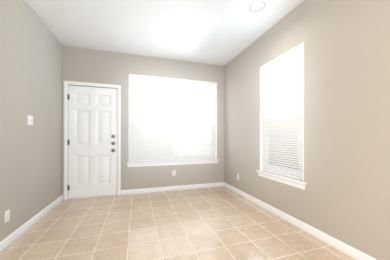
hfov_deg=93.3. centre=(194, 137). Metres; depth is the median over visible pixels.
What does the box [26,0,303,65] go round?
ceiling
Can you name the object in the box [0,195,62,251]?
baseboard
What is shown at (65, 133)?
door frame
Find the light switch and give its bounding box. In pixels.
[27,115,32,124]
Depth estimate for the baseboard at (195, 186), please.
3.82 m
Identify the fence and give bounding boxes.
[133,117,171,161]
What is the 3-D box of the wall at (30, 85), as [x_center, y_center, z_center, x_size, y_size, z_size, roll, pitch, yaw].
[-1.564,-0.270,0.508,0.150,2.740,5.710,0,0,-18]
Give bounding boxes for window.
[126,74,218,166]
[256,42,306,189]
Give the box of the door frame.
[63,81,120,199]
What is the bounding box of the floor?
[0,186,354,259]
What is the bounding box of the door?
[67,85,116,198]
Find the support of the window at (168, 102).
in the wall at (93, 66)
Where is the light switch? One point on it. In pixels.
(29, 120)
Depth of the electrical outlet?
1.88 m
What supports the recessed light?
in the ceiling
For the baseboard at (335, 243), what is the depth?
2.09 m
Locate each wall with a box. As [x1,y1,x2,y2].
[0,0,61,241]
[62,45,223,194]
[224,0,389,259]
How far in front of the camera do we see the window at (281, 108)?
2.54 m
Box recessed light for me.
[249,1,265,12]
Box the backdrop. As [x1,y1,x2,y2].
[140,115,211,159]
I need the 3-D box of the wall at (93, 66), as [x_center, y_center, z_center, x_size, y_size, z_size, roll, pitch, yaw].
[-0.867,-0.270,3.800,3.460,2.740,0.150,0,0,-18]
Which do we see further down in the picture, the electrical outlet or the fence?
the electrical outlet
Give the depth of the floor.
2.14 m
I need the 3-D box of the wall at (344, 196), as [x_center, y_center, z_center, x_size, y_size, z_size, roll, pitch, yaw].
[1.593,-0.270,1.504,0.150,2.740,5.710,0,0,-18]
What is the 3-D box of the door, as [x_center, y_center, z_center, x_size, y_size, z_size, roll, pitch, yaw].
[-1.883,0.075,3.396,0.819,2.034,0.106,0,0,-18]
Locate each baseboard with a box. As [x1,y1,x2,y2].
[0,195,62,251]
[121,182,222,194]
[223,182,376,259]

